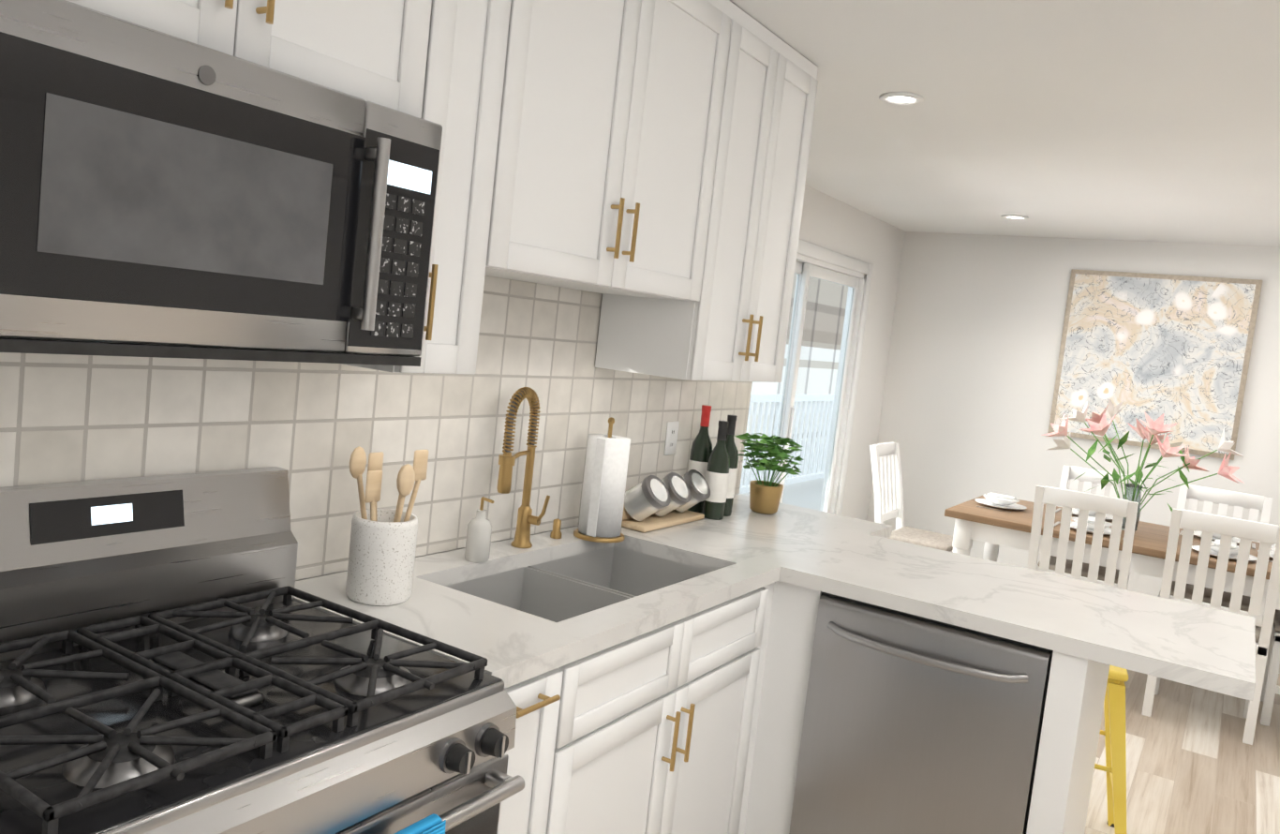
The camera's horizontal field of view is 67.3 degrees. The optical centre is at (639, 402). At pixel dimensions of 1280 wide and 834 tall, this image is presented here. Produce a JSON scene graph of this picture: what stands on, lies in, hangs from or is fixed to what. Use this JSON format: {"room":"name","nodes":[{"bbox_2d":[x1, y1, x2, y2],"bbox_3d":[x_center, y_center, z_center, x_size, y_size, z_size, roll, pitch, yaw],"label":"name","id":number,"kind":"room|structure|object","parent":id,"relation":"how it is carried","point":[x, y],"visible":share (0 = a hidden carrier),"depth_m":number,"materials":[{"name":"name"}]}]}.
{"room":"kitchen","nodes":[
{"label":"kitchen","id":0,"kind":"room"},
{"bbox_2d":[295,494,735,580],"bbox_3d":[-0.927,0.027,2.364,0.720,2.440,3.900,9,5,32],"label":"wall","id":1,"kind":"structure","parent":0,"point":[434,553],"depth_m":2.44,"materials":[{"name":"paint"}]},
{"bbox_2d":[66,0,445,122],"bbox_3d":[-0.705,-0.811,1.480,0.335,0.583,0.760,9,5,32],"label":"upper cabinet","id":2,"kind":"object","parent":1,"relation":"attached to","point":[384,52],"depth_m":1.56,"materials":[{"name":"paint"}]},
{"bbox_2d":[0,0,442,366],"bbox_3d":[-0.719,-0.297,1.493,0.435,0.434,0.756,9,5,32],"label":"microwave","id":3,"kind":"object","parent":2,"relation":"attached to","point":[163,195],"visible":1,"depth_m":1.33,"materials":[{"name":"silver metal"}]},
{"bbox_2d":[0,275,752,580],"bbox_3d":[-0.586,-0.011,2.205,0.010,0.784,3.796,9,5,32],"label":"tile backsplash","id":4,"kind":"structure","parent":1,"relation":"attached to","point":[67,418],"depth_m":2.19,"materials":[{"name":"white tile"}]},
{"bbox_2d":[664,421,679,455],"bbox_3d":[0.109,0.121,3.317,0.006,0.116,0.074,9,5,32],"label":"outlet","id":5,"kind":"object","parent":4,"relation":"attached to","point":[671,439],"visible":1,"depth_m":3.29,"materials":[{"name":"white plastic"}]},
{"bbox_2d":[342,0,542,374],"bbox_3d":[-0.470,-0.590,1.907,0.335,1.036,0.330,9,5,32],"label":"upper cabinet","id":6,"kind":"object","parent":1,"relation":"attached to","point":[485,109],"depth_m":1.87,"materials":[{"name":"paint"}]},
{"bbox_2d":[516,0,741,307],"bbox_3d":[-0.164,-0.704,2.359,0.335,0.816,0.883,9,5,32],"label":"upper cabinet","id":7,"kind":"object","parent":1,"relation":"attached to","point":[640,165],"depth_m":2.29,"materials":[{"name":"paint"}]},
{"bbox_2d":[595,9,818,382],"bbox_3d":[0.209,-0.600,2.973,0.335,1.036,0.672,9,5,32],"label":"upper cabinet","id":8,"kind":"object","parent":1,"relation":"attached to","point":[740,334],"depth_m":2.85,"materials":[{"name":"paint"}]},
{"bbox_2d":[797,184,905,520],"bbox_3d":[0.841,-0.044,5.713,0.100,2.440,3.650,9,5,32],"label":"wall","id":9,"kind":"structure","parent":0,"point":[832,224],"depth_m":6.75,"materials":[{"name":"paint"}]},
{"bbox_2d":[739,239,873,515],"bbox_3d":[0.898,0.113,5.826,0.118,2.125,1.950,9,5,32],"label":"door frame","id":10,"kind":"structure","parent":9,"relation":"attached to","point":[855,281],"depth_m":6.30,"materials":[{"name":"paint"}]},
{"bbox_2d":[729,0,1279,246],"bbox_3d":[2.490,-0.856,2.344,6.220,0.060,7.550,9,5,32],"label":"ceiling","id":11,"kind":"structure","parent":0,"point":[1146,120],"depth_m":3.41,"materials":[{"name":"paint"}]},
{"bbox_2d":[878,91,923,104],"bbox_3d":[0.926,-1.077,3.403,0.156,0.010,0.156,9,5,32],"label":"recessed light","id":12,"kind":"object","parent":11,"relation":"in","point":[900,98],"visible":1,"depth_m":3.40,"materials":[{"name":"paint"}]},
{"bbox_2d":[1001,214,1028,220],"bbox_3d":[2.258,-1.119,5.790,0.156,0.010,0.156,9,5,32],"label":"recessed light","id":13,"kind":"object","parent":11,"relation":"in","point":[1015,216],"visible":0.94,"depth_m":5.78,"materials":[{"name":"paint"}]},
{"bbox_2d":[866,231,1279,615],"bbox_3d":[4.353,0.354,5.584,6.020,2.440,0.100,9,5,32],"label":"wall","id":14,"kind":"structure","parent":0,"point":[977,327],"depth_m":6.65,"materials":[{"name":"paint"}]},
{"bbox_2d":[1047,268,1262,460],"bbox_3d":[3.278,-0.271,6.180,1.080,1.110,0.034,9,5,32],"label":"painting","id":15,"kind":"object","parent":14,"relation":"attached to","point":[1173,349],"visible":0.92,"depth_m":6.14,"materials":[{"name":"multicoloured paint"}]},
{"bbox_2d":[1084,669,1279,833],"bbox_3d":[2.216,1.622,2.541,6.220,0.060,7.550,9,5,32],"label":"floor","id":16,"kind":"structure","parent":0,"point":[1196,764],"depth_m":3.92,"materials":[{"name":"brown wood"}]},
{"bbox_2d":[0,466,525,833],"bbox_3d":[-0.699,0.763,1.490,0.744,1.170,0.756,9,5,32],"label":"range","id":17,"kind":"object","parent":16,"relation":"on","point":[175,658],"visible":1,"depth_m":1.49,"materials":[{"name":"silver metal"}]},
{"bbox_2d":[497,653,595,833],"bbox_3d":[-0.493,0.896,1.985,0.615,0.874,0.288,9,5,32],"label":"base cabinet","id":18,"kind":"object","parent":16,"relation":"on","point":[551,722],"depth_m":1.85,"materials":[{"name":"paint"}]},
{"bbox_2d":[576,580,821,833],"bbox_3d":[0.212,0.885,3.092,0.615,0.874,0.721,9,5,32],"label":"base cabinet","id":19,"kind":"object","parent":16,"relation":"on","point":[692,723],"depth_m":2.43,"materials":[{"name":"paint"}]},
{"bbox_2d":[293,494,892,688],"bbox_3d":[0.059,0.523,2.756,0.622,0.219,2.187,9,5,32],"label":"countertop","id":20,"kind":"structure","parent":19,"relation":"on","point":[513,618],"depth_m":2.44,"materials":[{"name":"stone"}]},
{"bbox_2d":[345,446,428,605],"bbox_3d":[-0.524,0.249,1.996,0.139,0.315,0.162,9,5,32],"label":"utensil crock","id":21,"kind":"object","parent":20,"relation":"on","point":[381,554],"visible":1,"depth_m":1.95,"materials":[{"name":"ceramic"}]},
{"bbox_2d":[464,496,494,562],"bbox_3d":[-0.396,0.311,2.384,0.065,0.159,0.060,9,5,32],"label":"soap dispenser","id":22,"kind":"object","parent":20,"relation":"on","point":[479,532],"visible":1,"depth_m":2.36,"materials":[{"name":"white"}]},
{"bbox_2d":[496,386,561,548],"bbox_3d":[-0.263,0.173,2.567,0.109,0.432,0.320,9,5,32],"label":"faucet","id":23,"kind":"object","parent":20,"relation":"on","point":[526,518],"visible":1,"depth_m":2.55,"materials":[{"name":"gold metal"}]},
{"bbox_2d":[573,416,630,543],"bbox_3d":[-0.101,0.215,2.782,0.150,0.351,0.150,9,5,32],"label":"paper towel holder","id":24,"kind":"object","parent":20,"relation":"on","point":[603,487],"visible":0.98,"depth_m":2.73,"materials":[{"name":"white paper"}]},
{"bbox_2d":[621,469,710,532],"bbox_3d":[0.089,0.304,3.089,0.149,0.168,0.380,9,5,32],"label":"rack","id":25,"kind":"object","parent":20,"relation":"on","point":[652,502],"visible":0.98,"depth_m":3.02,"materials":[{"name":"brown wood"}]},
{"bbox_2d":[686,404,712,512],"bbox_3d":[0.212,0.194,3.353,0.076,0.372,0.078,9,5,32],"label":"wine bottle","id":26,"kind":"object","parent":20,"relation":"on","point":[701,450],"visible":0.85,"depth_m":3.33,"materials":[{"name":"green glass"}]},
{"bbox_2d":[701,420,729,520],"bbox_3d":[0.265,0.227,3.266,0.076,0.332,0.078,9,5,32],"label":"wine bottle","id":27,"kind":"object","parent":20,"relation":"on","point":[717,477],"visible":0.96,"depth_m":3.24,"materials":[{"name":"green glass"}]},
{"bbox_2d":[723,414,738,516],"bbox_3d":[0.302,0.215,3.349,0.076,0.349,0.078,9,5,32],"label":"wine bottle","id":28,"kind":"object","parent":20,"relation":"on","point":[732,449],"visible":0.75,"depth_m":3.33,"materials":[{"name":"green glass"}]},
{"bbox_2d":[735,432,803,514],"bbox_3d":[0.464,0.256,3.485,0.251,0.283,0.249,9,5,32],"label":"herb plant","id":29,"kind":"object","parent":20,"relation":"on","point":[765,497],"visible":1,"depth_m":3.45,"materials":[{"name":"green plant"}]},
{"bbox_2d":[780,528,1255,700],"bbox_3d":[1.063,0.550,2.683,1.110,0.040,0.780,9,5,32],"label":"countertop","id":30,"kind":"structure","parent":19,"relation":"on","point":[1209,648],"depth_m":2.55,"materials":[{"name":"stone"}]},
{"bbox_2d":[869,442,952,551],"bbox_3d":[1.653,0.771,5.802,0.532,0.990,0.440,9,5,32],"label":"chair","id":31,"kind":"object","parent":16,"relation":"on","point":[886,479],"visible":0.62,"depth_m":5.83,"materials":[{"name":"paint"}]},
{"bbox_2d":[788,591,1053,833],"bbox_3d":[0.832,0.984,2.722,0.598,0.872,0.632,9,5,32],"label":"dishwasher","id":32,"kind":"object","parent":16,"relation":"on","point":[914,724],"visible":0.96,"depth_m":2.48,"materials":[{"name":"silver metal"}]},
{"bbox_2d":[1026,485,1138,589],"bbox_3d":[2.175,0.911,4.762,0.440,0.990,0.532,9,5,32],"label":"chair","id":33,"kind":"object","parent":16,"relation":"on","point":[1119,510],"visible":0.42,"depth_m":4.55,"materials":[{"name":"paint"}]},
{"bbox_2d":[1037,465,1145,585],"bbox_3d":[2.546,0.894,5.493,0.440,0.990,0.532,9,5,32],"label":"chair","id":34,"kind":"object","parent":16,"relation":"on","point":[1089,477],"visible":0.19,"depth_m":5.66,"materials":[{"name":"paint"}]},
{"bbox_2d":[1094,665,1128,833],"bbox_3d":[1.393,1.129,3.191,0.462,0.635,0.462,8,5,22],"label":"bar stool","id":35,"kind":"object","parent":16,"relation":"on","point":[1113,733],"visible":0.31,"depth_m":2.97,"materials":[{"name":"yellow metal"}]},
{"bbox_2d":[944,495,1279,602],"bbox_3d":[2.545,1.048,5.011,1.750,0.760,0.940,9,5,32],"label":"dining table","id":36,"kind":"object","parent":16,"relation":"on","point":[993,529],"visible":0.42,"depth_m":4.89,"materials":[{"name":"brown wood"}]},
{"bbox_2d":[974,492,1026,512],"bbox_3d":[2.009,0.545,5.348,0.274,0.064,0.340,9,5,32],"label":"place setting","id":37,"kind":"object","parent":36,"relation":"on","point":[1000,500],"visible":1,"depth_m":5.32,"materials":[{"name":"ceramic"}]},
{"bbox_2d":[1055,507,1113,519],"bbox_3d":[2.505,0.600,5.353,0.340,0.064,0.274,9,5,32],"label":"place setting","id":38,"kind":"object","parent":36,"relation":"on","point":[1075,511],"visible":0.27,"depth_m":5.35,"materials":[{"name":"ceramic"}]},
{"bbox_2d":[1054,516,1123,539],"bbox_3d":[2.282,0.615,4.855,0.340,0.064,0.274,9,5,32],"label":"place setting","id":39,"kind":"object","parent":36,"relation":"on","point":[1091,526],"visible":0.48,"depth_m":4.85,"materials":[{"name":"ceramic"}]},
{"bbox_2d":[1041,398,1244,531],"bbox_3d":[2.599,0.332,4.994,0.934,0.671,0.641,9,5,32],"label":"flower vase","id":40,"kind":"object","parent":36,"relation":"on","point":[1099,424],"visible":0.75,"depth_m":4.96,"materials":[{"name":"clear glass"}]},
{"bbox_2d":[1179,530,1255,549],"bbox_3d":[3.023,0.683,5.023,0.340,0.064,0.274,9,5,32],"label":"place setting","id":41,"kind":"object","parent":36,"relation":"on","point":[1215,536],"visible":0.19,"depth_m":5.01,"materials":[{"name":"ceramic"}]},
{"bbox_2d":[1191,538,1257,560],"bbox_3d":[2.767,0.693,4.547,0.340,0.064,0.274,9,5,32],"label":"place setting","id":42,"kind":"object","parent":36,"relation":"on","point":[1233,551],"visible":0.42,"depth_m":4.51,"materials":[{"name":"ceramic"}]},
{"bbox_2d":[1257,544,1275,562],"bbox_3d":[3.138,0.727,4.631,0.274,0.064,0.340,9,5,32],"label":"place setting","id":43,"kind":"object","parent":36,"relation":"on","point":[1272,548],"visible":0.29,"depth_m":4.69,"materials":[{"name":"ceramic"}]},
{"bbox_2d":[1141,508,1279,744],"bbox_3d":[2.660,0.989,4.454,0.440,0.990,0.532,9,5,32],"label":"chair","id":44,"kind":"object","parent":16,"relation":"on","point":[1228,528],"visible":0.69,"depth_m":4.24,"materials":[{"name":"paint"}]},
{"bbox_2d":[1158,483,1272,611],"bbox_3d":[3.065,0.977,5.163,0.440,0.990,0.532,9,5,32],"label":"chair","id":45,"kind":"object","parent":16,"relation":"on","point":[1239,501],"visible":0.17,"depth_m":5.29,"materials":[{"name":"paint"}]},
{"bbox_2d":[1260,609,1279,726],"bbox_3d":[3.304,1.054,4.528,0.532,0.990,0.440,9,5,32],"label":"chair","id":46,"kind":"object","parent":16,"relation":"on","point":[1271,689],"visible":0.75,"depth_m":4.50,"materials":[{"name":"paint"}]},
{"label":"outside","id":47,"kind":"structure","parent":0,"visible":0},
{"bbox_2d":[739,439,824,510],"bbox_3d":[0.629,0.903,9.383,3.900,0.060,12.500,9,5,32],"label":"ground","id":48,"kind":"structure","parent":47,"point":[808,505],"depth_m":10.22,"materials":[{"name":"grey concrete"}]},
{"bbox_2d":[737,394,834,494],"bbox_3d":[0.484,0.393,8.226,0.050,0.940,7.000,9,5,32],"label":"railing","id":49,"kind":"object","parent":48,"relation":"on","point":[773,401],"depth_m":10.10,"materials":[{"name":"white paint"}]},
{"bbox_2d":[747,273,848,443],"bbox_3d":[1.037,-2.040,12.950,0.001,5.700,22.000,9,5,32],"label":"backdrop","id":50,"kind":"structure","parent":47,"point":[827,386],"depth_m":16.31,"materials":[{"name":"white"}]}
]}

